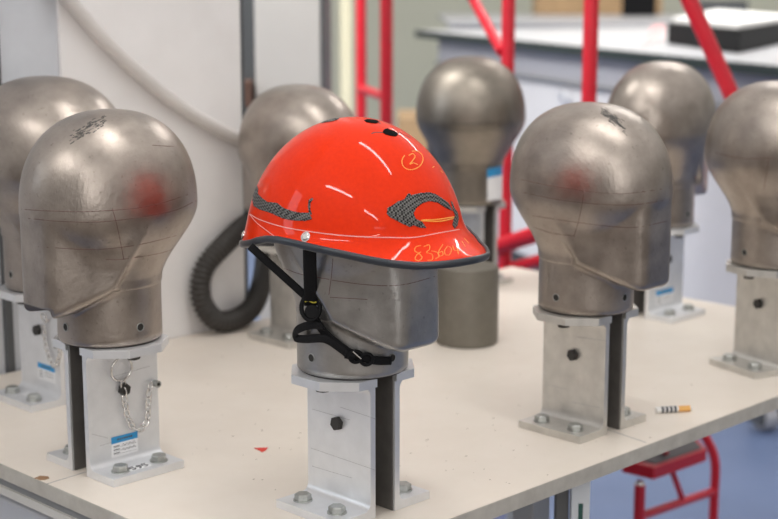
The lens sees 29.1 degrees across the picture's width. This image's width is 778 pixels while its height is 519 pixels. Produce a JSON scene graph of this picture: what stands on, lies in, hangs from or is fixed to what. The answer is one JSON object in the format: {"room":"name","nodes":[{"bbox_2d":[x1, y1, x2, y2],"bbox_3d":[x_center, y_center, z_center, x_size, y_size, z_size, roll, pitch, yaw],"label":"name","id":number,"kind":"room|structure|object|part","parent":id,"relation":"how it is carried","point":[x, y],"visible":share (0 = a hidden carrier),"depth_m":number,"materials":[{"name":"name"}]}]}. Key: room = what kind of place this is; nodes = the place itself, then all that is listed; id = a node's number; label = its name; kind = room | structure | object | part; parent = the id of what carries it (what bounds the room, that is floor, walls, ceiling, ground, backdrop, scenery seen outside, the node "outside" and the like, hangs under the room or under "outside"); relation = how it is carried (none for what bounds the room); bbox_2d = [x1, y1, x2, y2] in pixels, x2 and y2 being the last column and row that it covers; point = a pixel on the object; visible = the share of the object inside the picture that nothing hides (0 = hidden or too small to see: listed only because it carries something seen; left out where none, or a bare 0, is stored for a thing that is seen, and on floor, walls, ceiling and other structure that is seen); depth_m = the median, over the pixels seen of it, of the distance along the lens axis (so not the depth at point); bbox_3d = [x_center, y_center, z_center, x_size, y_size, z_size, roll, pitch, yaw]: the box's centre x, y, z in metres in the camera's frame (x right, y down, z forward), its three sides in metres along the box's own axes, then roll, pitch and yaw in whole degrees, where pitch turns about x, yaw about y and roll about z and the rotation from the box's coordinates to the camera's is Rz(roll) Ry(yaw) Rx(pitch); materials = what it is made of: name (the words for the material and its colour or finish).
{"room":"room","nodes":[
{"label":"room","id":0,"kind":"room"},
{"bbox_2d":[0,0,244,374],"bbox_3d":[-0.697,-0.355,1.972,0.050,2.300,1.248,11,15,44],"label":"wall","id":1,"kind":"structure","parent":0,"point":[192,47],"depth_m":2.36,"materials":[{"name":"white paint"}]},
{"bbox_2d":[0,60,15,372],"bbox_3d":[-0.567,-0.380,2.102,0.012,2.300,0.048,-11,15,-44],"label":"trim","id":2,"kind":"structure","parent":1,"relation":"attached to","point":[7,308],"depth_m":2.18,"materials":[{"name":"grey"}]},
{"bbox_2d":[0,0,58,370],"bbox_3d":[-0.526,-0.387,2.137,0.034,2.300,0.096,11,15,44],"label":"wall panel","id":3,"kind":"object","parent":1,"relation":"attached to","point":[28,28],"depth_m":2.14,"materials":[{"name":"grey paint"}]},
{"bbox_2d":[59,0,238,145],"bbox_3d":[-0.336,-0.288,2.299,0.022,0.298,0.426,11,15,44],"label":"tube","id":4,"kind":"object","parent":1,"relation":"attached to","point":[75,8],"visible":0.83,"depth_m":2.26,"materials":[{"name":"white plastic"}]},
{"bbox_2d":[240,0,248,298],"bbox_3d":[-0.250,-0.439,2.404,0.041,2.300,0.006,11,15,44],"label":"trim","id":5,"kind":"structure","parent":1,"relation":"attached to","point":[241,1],"depth_m":2.42,"materials":[{"name":"grey"}]},
{"bbox_2d":[248,250,777,518],"bbox_3d":[2.000,-0.029,6.614,14.000,0.100,11.000,0,11,0],"label":"floor","id":6,"kind":"structure","parent":0,"point":[748,455],"depth_m":3.49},
{"bbox_2d":[0,494,53,518],"bbox_3d":[-0.290,0.545,2.057,0.520,0.500,0.380,11,15,44],"label":"drawer unit","id":7,"kind":"object","parent":6,"relation":"on","point":[9,508],"visible":0.02,"depth_m":1.94,"materials":[{"name":"white metal"}]},
{"bbox_2d":[254,0,330,319],"bbox_3d":[-0.217,-0.589,3.448,0.151,2.200,0.405,0,11,0],"label":"wall panel","id":8,"kind":"object","parent":6,"relation":"on","point":[293,37],"visible":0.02,"depth_m":3.27,"materials":[{"name":"grey paint"}]},
{"bbox_2d":[243,0,255,111],"bbox_3d":[-0.308,-0.858,3.358,0.028,1.438,0.280,0,11,0],"label":"duct","id":9,"kind":"object","parent":8,"relation":"attached to","point":[248,5],"visible":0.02,"depth_m":3.29,"materials":[{"name":"grey metal"}]},
{"bbox_2d":[245,79,253,106],"bbox_3d":[-0.309,-0.364,3.284,0.021,0.057,0.048,0,11,0],"label":"wooden block","id":10,"kind":"object","parent":9,"relation":"attached to","point":[249,98],"visible":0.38,"depth_m":3.26,"materials":[{"name":"brown wood"}]},
{"bbox_2d":[339,0,352,112],"bbox_3d":[-0.171,-1.554,5.811,0.052,3.200,0.051,0,11,0],"label":"pipe","id":11,"kind":"object","parent":6,"relation":"on","point":[345,6],"visible":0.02,"depth_m":5.93,"materials":[{"name":"beige metal"}]},
{"bbox_2d":[356,0,392,124],"bbox_3d":[-0.041,-0.571,4.014,0.033,1.950,0.339,-2,11,-13],"label":"rack","id":12,"kind":"object","parent":6,"relation":"on","point":[385,94],"visible":0.38,"depth_m":3.88,"materials":[{"name":"metal"}]},
{"bbox_3d":[-0.077,-0.600,4.162,0.029,1.950,0.029,0,11,0],"label":"post","id":13,"kind":"part","parent":12,"relation":"part of","materials":[{"name":"red metal"}]},
{"bbox_3d":[-0.006,-0.543,3.867,0.033,1.950,0.032,0,11,0],"label":"post","id":14,"kind":"part","parent":12,"relation":"part of","materials":[{"name":"red metal"}]},
{"bbox_2d":[0,267,777,518],"bbox_3d":[0.068,0.456,2.254,1.352,0.600,0.855,-11,15,-44],"label":"work table","id":15,"kind":"object","parent":6,"relation":"on","point":[223,396],"visible":0.69,"depth_m":1.92,"materials":[{"name":"laminate"}]},
{"bbox_2d":[0,284,65,412],"bbox_3d":[-0.457,0.111,2.048,0.138,0.156,0.119,-11,15,-44],"label":"bracket","id":16,"kind":"object","parent":15,"relation":"on","point":[42,386],"visible":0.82,"depth_m":2.02,"materials":[{"name":"metal"}]},
{"bbox_2d":[39,365,53,381],"bbox_3d":[-0.464,0.153,2.031,0.036,0.018,0.001,11,15,44],"label":"print","id":17,"kind":"object","parent":16,"relation":"on","point":[46,372],"depth_m":2.03,"materials":[{"name":"grey paper"}]},
{"bbox_2d":[0,76,115,291],"bbox_3d":[-0.455,-0.104,2.004,0.250,0.281,0.215,11,15,44],"label":"headform","id":18,"kind":"object","parent":16,"relation":"on","point":[29,106],"visible":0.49,"depth_m":1.91,"materials":[{"name":"metal"}]},
{"bbox_2d":[26,398,41,401],"bbox_3d":[-0.475,0.187,2.010,0.021,0.002,0.021,1,11,7],"label":"washer","id":19,"kind":"object","parent":15,"relation":"in","point":[27,399],"depth_m":2.00,"materials":[{"name":"metal"}]},
{"bbox_3d":[-0.398,0.284,1.746,0.028,0.010,0.847,-11,15,-44],"label":"frame rail","id":20,"kind":"part","parent":15,"relation":"part of","materials":[{"name":"grey metal"}]},
{"bbox_3d":[-0.396,0.274,1.746,0.024,0.011,0.843,-11,15,-44],"label":"shadow rail","id":21,"kind":"part","parent":15,"relation":"part of","materials":[{"name":"grey metal"}]},
{"bbox_2d":[47,334,183,487],"bbox_3d":[-0.325,0.166,1.763,0.138,0.156,0.114,11,15,44],"label":"bracket","id":22,"kind":"object","parent":15,"relation":"on","point":[112,406],"visible":0.98,"depth_m":1.74,"materials":[{"name":"metal"}]},
{"bbox_3d":[-0.334,0.165,1.773,0.001,0.152,0.094,11,15,44],"label":"backing plate","id":23,"kind":"part","parent":22,"relation":"part of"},
{"bbox_2d":[19,109,197,347],"bbox_3d":[-0.321,-0.041,1.728,0.222,0.263,0.176,-11,15,-44],"label":"headform","id":24,"kind":"object","parent":22,"relation":"on","point":[106,196],"visible":1,"depth_m":1.66,"materials":[{"name":"metal"}]},
{"bbox_2d":[114,435,135,454],"bbox_3d":[-0.309,0.217,1.757,0.001,0.019,0.032,11,15,44],"label":"print","id":25,"kind":"object","parent":22,"relation":"on","point":[123,444],"depth_m":1.76,"materials":[{"name":"grey paper"}]},
{"bbox_2d":[111,468,129,473],"bbox_3d":[-0.308,0.243,1.723,0.021,0.002,0.021,-1,11,-7],"label":"washer","id":26,"kind":"object","parent":15,"relation":"in","point":[113,470],"depth_m":1.72,"materials":[{"name":"metal"}]},
{"bbox_2d":[150,458,167,463],"bbox_3d":[-0.270,0.235,1.760,0.021,0.002,0.021,8,14,37],"label":"washer","id":27,"kind":"object","parent":15,"relation":"in","point":[152,460],"depth_m":1.75,"materials":[{"name":"metal"}]},
{"bbox_2d":[190,212,269,331],"bbox_3d":[-0.224,-0.015,2.528,0.075,0.220,0.369,4,12,19],"label":"corrugated hose","id":28,"kind":"object","parent":15,"relation":"on","point":[236,318],"visible":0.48,"depth_m":2.40,"materials":[{"name":"grey"}]},
{"bbox_2d":[254,447,267,451],"bbox_3d":[-0.157,0.232,1.829,0.017,0.001,0.018,0,11,0],"label":"scrap","id":29,"kind":"object","parent":15,"relation":"on","point":[264,448],"visible":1,"depth_m":1.83,"materials":[{"name":"red"}]},
{"bbox_2d":[248,246,296,348],"bbox_3d":[-0.140,0.046,2.382,0.138,0.156,0.114,-11,15,-44],"label":"bracket","id":30,"kind":"object","parent":15,"relation":"on","point":[283,316],"visible":0.21,"depth_m":2.38,"materials":[{"name":"metal"}]},
{"bbox_2d":[238,84,353,211],"bbox_3d":[-0.140,-0.151,2.344,0.218,0.245,0.171,11,15,44],"label":"headform","id":31,"kind":"object","parent":30,"relation":"on","point":[280,113],"visible":0.37,"depth_m":2.27,"materials":[{"name":"metal"}]},
{"bbox_2d":[293,497,312,503],"bbox_3d":[-0.093,0.261,1.629,0.021,0.002,0.021,8,14,37],"label":"washer","id":32,"kind":"object","parent":15,"relation":"in","point":[296,500],"depth_m":1.62,"materials":[{"name":"metal"}]},
{"bbox_2d":[327,510,346,515],"bbox_3d":[-0.055,0.268,1.592,0.021,0.002,0.021,-8,14,-37],"label":"washer","id":33,"kind":"object","parent":15,"relation":"in","point":[329,512],"depth_m":1.58,"materials":[{"name":"metal"}]},
{"bbox_2d":[276,358,428,518],"bbox_3d":[-0.039,0.191,1.632,0.115,0.156,0.138,11,15,44],"label":"bracket","id":34,"kind":"object","parent":15,"relation":"on","point":[354,425],"visible":0.8,"depth_m":1.61,"materials":[{"name":"metal"}]},
{"bbox_2d":[274,244,438,379],"bbox_3d":[-0.036,-0.007,1.591,0.197,0.248,0.157,11,15,44],"label":"headform","id":35,"kind":"object","parent":34,"relation":"on","point":[377,310],"visible":0.52,"depth_m":1.53,"materials":[{"name":"grey metal"}]},
{"bbox_2d":[239,117,489,366],"bbox_3d":[-0.024,-0.022,1.577,0.308,0.254,0.222,9,14,40],"label":"helmet","id":36,"kind":"object","parent":35,"relation":"on","point":[359,189],"visible":1,"depth_m":1.50,"materials":[{"name":"orange paint"}]},
{"bbox_3d":[-0.024,-0.015,1.578,0.308,0.043,0.222,11,15,44],"label":"rim trim","id":37,"kind":"part","parent":36,"relation":"part of","materials":[{"name":"grey rubber"}]},
{"bbox_2d":[364,119,378,122],"bbox_3d":[-0.017,-0.143,1.547,0.014,0.003,0.018,11,15,44],"label":"vent","id":38,"kind":"object","parent":36,"relation":"attached to","point":[365,120],"depth_m":1.55,"materials":[{"name":"black plastic"}]},
{"bbox_2d":[383,128,397,135],"bbox_3d":[0.001,-0.130,1.530,0.014,0.007,0.019,11,15,44],"label":"vent","id":39,"kind":"object","parent":36,"relation":"attached to","point":[386,131],"depth_m":1.53,"materials":[{"name":"black plastic"}]},
{"bbox_3d":[-0.029,0.191,1.642,0.001,0.152,0.094,-11,15,-44],"label":"backing plate","id":40,"kind":"part","parent":34,"relation":"part of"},
{"bbox_2d":[437,261,498,348],"bbox_3d":[0.122,0.070,2.352,0.098,0.122,0.098,0,11,0],"label":"cylinder","id":41,"kind":"object","parent":15,"relation":"on","point":[468,295],"visible":0.83,"depth_m":2.31,"materials":[{"name":"grey metal"}]},
{"bbox_2d":[459,199,512,285],"bbox_3d":[0.149,-0.031,2.780,0.138,0.156,0.114,-11,15,-44],"label":"bracket","id":42,"kind":"object","parent":15,"relation":"on","point":[482,220],"visible":0.28,"depth_m":2.75,"materials":[{"name":"metal"}]},
{"bbox_2d":[416,56,525,205],"bbox_3d":[0.148,-0.238,2.741,0.196,0.266,0.210,-6,13,-29],"label":"headform","id":43,"kind":"object","parent":42,"relation":"on","point":[470,110],"visible":0.94,"depth_m":2.67,"materials":[{"name":"metal"}]},
{"bbox_3d":[0.158,-0.031,2.790,0.001,0.152,0.094,-11,15,-44],"label":"backing plate","id":44,"kind":"part","parent":42,"relation":"part of","materials":[{"name":"black metal"}]},
{"bbox_3d":[0.258,0.336,2.925,0.040,0.582,0.040,-11,15,-44],"label":"leg","id":45,"kind":"part","parent":15,"relation":"part of","materials":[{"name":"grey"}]},
{"bbox_3d":[0.181,0.523,1.954,0.034,0.582,0.034,-11,15,-44],"label":"leg","id":46,"kind":"part","parent":15,"relation":"part of","materials":[{"name":"grey metal"}]},
{"bbox_2d":[519,304,645,443],"bbox_3d":[0.249,0.136,1.919,0.138,0.156,0.114,-11,15,-44],"label":"bracket","id":47,"kind":"object","parent":15,"relation":"on","point":[584,357],"visible":0.8,"depth_m":1.90,"materials":[{"name":"metal"}]},
{"bbox_2d":[567,427,583,431],"bbox_3d":[0.233,0.213,1.878,0.021,0.002,0.021,-8,14,-37],"label":"washer","id":48,"kind":"object","parent":47,"relation":"on","point":[569,429],"depth_m":1.87,"materials":[{"name":"metal"}]},
{"bbox_2d":[510,102,672,315],"bbox_3d":[0.251,-0.068,1.878,0.224,0.258,0.173,11,15,44],"label":"headform","id":49,"kind":"object","parent":47,"relation":"on","point":[591,183],"visible":1,"depth_m":1.81,"materials":[{"name":"metal"}]},
{"bbox_3d":[0.259,0.135,1.929,0.001,0.152,0.094,-11,15,-44],"label":"backing plate","id":50,"kind":"part","parent":47,"relation":"part of","materials":[{"name":"black metal"}]},
{"bbox_2d":[634,222,704,323],"bbox_3d":[0.454,0.014,2.549,0.138,0.156,0.114,11,15,44],"label":"bracket","id":51,"kind":"object","parent":15,"relation":"on","point":[664,303],"visible":0.55,"depth_m":2.54,"materials":[{"name":"metal"}]},
{"bbox_3d":[0.444,0.014,2.559,0.001,0.152,0.094,11,15,44],"label":"backing plate","id":52,"kind":"part","parent":51,"relation":"part of","materials":[{"name":"black metal"}]},
{"bbox_2d":[608,61,715,227],"bbox_3d":[0.454,-0.196,2.508,0.218,0.271,0.171,-11,15,-44],"label":"headform","id":53,"kind":"object","parent":51,"relation":"on","point":[673,97],"visible":0.59,"depth_m":2.44,"materials":[{"name":"metal"}]},
{"bbox_2d":[657,290,670,303],"bbox_3d":[0.467,0.063,2.540,0.001,0.020,0.042,11,15,44],"label":"label","id":54,"kind":"object","parent":51,"relation":"on","point":[663,296],"depth_m":2.54,"materials":[{"name":"white paper"}]},
{"bbox_2d":[655,405,691,412],"bbox_3d":[0.377,0.198,1.986,0.049,0.009,0.009,-2,11,-11],"label":"tube","id":55,"kind":"object","parent":15,"relation":"on","point":[666,409],"visible":1,"depth_m":1.98,"materials":[{"name":"white"}]},
{"bbox_2d":[709,259,777,378],"bbox_3d":[0.560,0.080,2.205,0.138,0.156,0.114,-6,12,-28],"label":"bracket","id":56,"kind":"object","parent":15,"relation":"on","point":[754,355],"visible":0.8,"depth_m":2.19,"materials":[{"name":"metal"}]},
{"bbox_2d":[705,80,777,269],"bbox_3d":[0.560,-0.126,2.165,0.189,0.263,0.235,-7,13,-33],"label":"headform","id":57,"kind":"object","parent":56,"relation":"on","point":[741,145],"visible":1,"depth_m":2.12,"materials":[{"name":"metal"}]},
{"bbox_2d":[397,110,426,148],"bbox_3d":[0.123,-0.384,6.750,0.169,0.545,0.400,0,11,0],"label":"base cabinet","id":58,"kind":"object","parent":6,"relation":"on","point":[406,119],"visible":0.22,"depth_m":6.51,"materials":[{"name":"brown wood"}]},
{"bbox_2d":[554,490,568,518],"bbox_3d":[0.211,0.537,1.881,0.016,0.582,0.020,0,11,0],"label":"post","id":59,"kind":"object","parent":6,"relation":"on","point":[561,500],"visible":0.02,"depth_m":1.83,"materials":[{"name":"grey metal"}]},
{"bbox_2d":[569,482,589,518],"bbox_3d":[0.232,0.540,1.868,0.023,0.582,0.013,-1,11,-6],"label":"upright","id":60,"kind":"object","parent":6,"relation":"on","point":[579,499],"visible":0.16,"depth_m":1.81,"materials":[{"name":"white metal"}]},
{"bbox_2d":[415,26,777,306],"bbox_3d":[1.782,-0.319,5.437,2.202,0.915,3.610,-4,12,-20],"label":"laboratory bench","id":61,"kind":"object","parent":6,"relation":"on","point":[548,61],"visible":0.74,"depth_m":5.13,"materials":[{"name":"grey laminate"}]},
{"bbox_3d":[0.641,-0.577,5.416,0.047,0.071,0.074,-4,12,-20],"label":"drawer handle","id":62,"kind":"part","parent":61,"relation":"part of","materials":[{"name":"metal"}]},
{"bbox_2d":[421,26,777,65],"bbox_3d":[1.786,-0.757,5.349,2.196,0.020,3.602,-4,12,-20],"label":"countertop","id":63,"kind":"structure","parent":61,"relation":"on","point":[614,38],"depth_m":5.56,"materials":[{"name":"grey"}]},
{"bbox_2d":[640,25,664,46],"bbox_3d":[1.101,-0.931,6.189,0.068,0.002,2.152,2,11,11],"label":"leaflet","id":64,"kind":"object","parent":61,"relation":"on","point":[656,32],"visible":1,"depth_m":6.02,"materials":[{"name":"white paper"}]},
{"bbox_2d":[667,22,777,52],"bbox_3d":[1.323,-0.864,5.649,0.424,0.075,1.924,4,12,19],"label":"equipment case","id":65,"kind":"object","parent":61,"relation":"on","point":[732,40],"visible":0.69,"depth_m":5.01,"materials":[{"name":"black plastic"}]},
{"bbox_2d":[672,9,777,28],"bbox_3d":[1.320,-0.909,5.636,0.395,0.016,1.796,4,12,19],"label":"paper stack","id":66,"kind":"object","parent":65,"relation":"on","point":[718,17],"visible":0.83,"depth_m":5.29,"materials":[{"name":"white paper"}]},
{"bbox_2d":[468,0,737,269],"bbox_3d":[0.415,-0.288,3.074,0.869,1.750,0.286,9,14,39],"label":"metal frame","id":67,"kind":"object","parent":6,"relation":"on","point":[504,46],"visible":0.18,"depth_m":3.11,"materials":[{"name":"red paint"}]},
{"bbox_3d":[0.628,-0.382,2.880,0.162,0.288,0.032,0,11,0],"label":"handrail","id":68,"kind":"part","parent":67,"relation":"part of","materials":[{"name":"red metal"}]},
{"bbox_2d":[438,0,777,29],"bbox_3d":[2.250,-0.955,8.498,3.900,1.006,1.550,0,11,0],"label":"laboratory bench","id":69,"kind":"object","parent":6,"relation":"on","point":[452,20],"depth_m":8.02,"materials":[{"name":"grey"}]},
{"bbox_2d":[532,0,661,13],"bbox_3d":[1.258,-1.641,9.081,0.755,0.300,0.250,0,11,0],"label":"wooden box","id":70,"kind":"object","parent":69,"relation":"on","point":[538,6],"visible":0.71,"depth_m":8.98,"materials":[{"name":"brown wood"}]},
{"bbox_2d":[622,0,655,15],"bbox_3d":[1.439,-1.468,8.632,0.196,0.130,0.020,0,11,0],"label":"speaker","id":71,"kind":"object","parent":69,"relation":"on","point":[629,7],"visible":1,"depth_m":8.63},
{"bbox_3d":[1.891,-1.440,8.592,0.308,0.090,0.120,0,11,0],"label":"dark monitor foot","id":72,"kind":"part","parent":69,"relation":"part of","materials":[{"name":"white"}]},
{"bbox_2d":[622,435,719,518],"bbox_3d":[0.539,0.480,2.788,0.112,0.350,0.344,6,12,29],"label":"step stool","id":73,"kind":"object","parent":6,"relation":"on","point":[693,453],"visible":0.66,"depth_m":2.69,"materials":[{"name":"red paint"}]},
{"bbox_3d":[0.442,0.536,2.670,0.020,0.286,0.020,0,11,0],"label":"leg","id":74,"kind":"part","parent":73,"relation":"part of","materials":[{"name":"red paint"}]},
{"bbox_3d":[0.536,0.453,2.786,0.016,0.061,0.325,8,13,36],"label":"cross rail","id":75,"kind":"part","parent":73,"relation":"part of","materials":[{"name":"red metal"}]},
{"bbox_3d":[0.614,0.470,2.922,0.058,0.319,0.018,0,11,0],"label":"frame","id":76,"kind":"part","parent":73,"relation":"part of","materials":[{"name":"red paint"}]},
{"bbox_2d":[748,409,777,429],"bbox_3d":[0.979,0.387,3.900,0.070,0.112,0.070,-5,12,-22],"label":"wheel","id":77,"kind":"object","parent":6,"relation":"on","point":[769,420],"visible":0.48,"depth_m":3.87,"materials":[{"name":"grey plastic"}]},
{"bbox_2d":[331,0,777,126],"bbox_3d":[2.000,-2.614,10.775,14.000,3.400,0.150,0,11,0],"label":"wall","id":78,"kind":"structure","parent":0,"point":[414,58],"depth_m":10.89,"materials":[{"name":"beige paint"}]}
]}

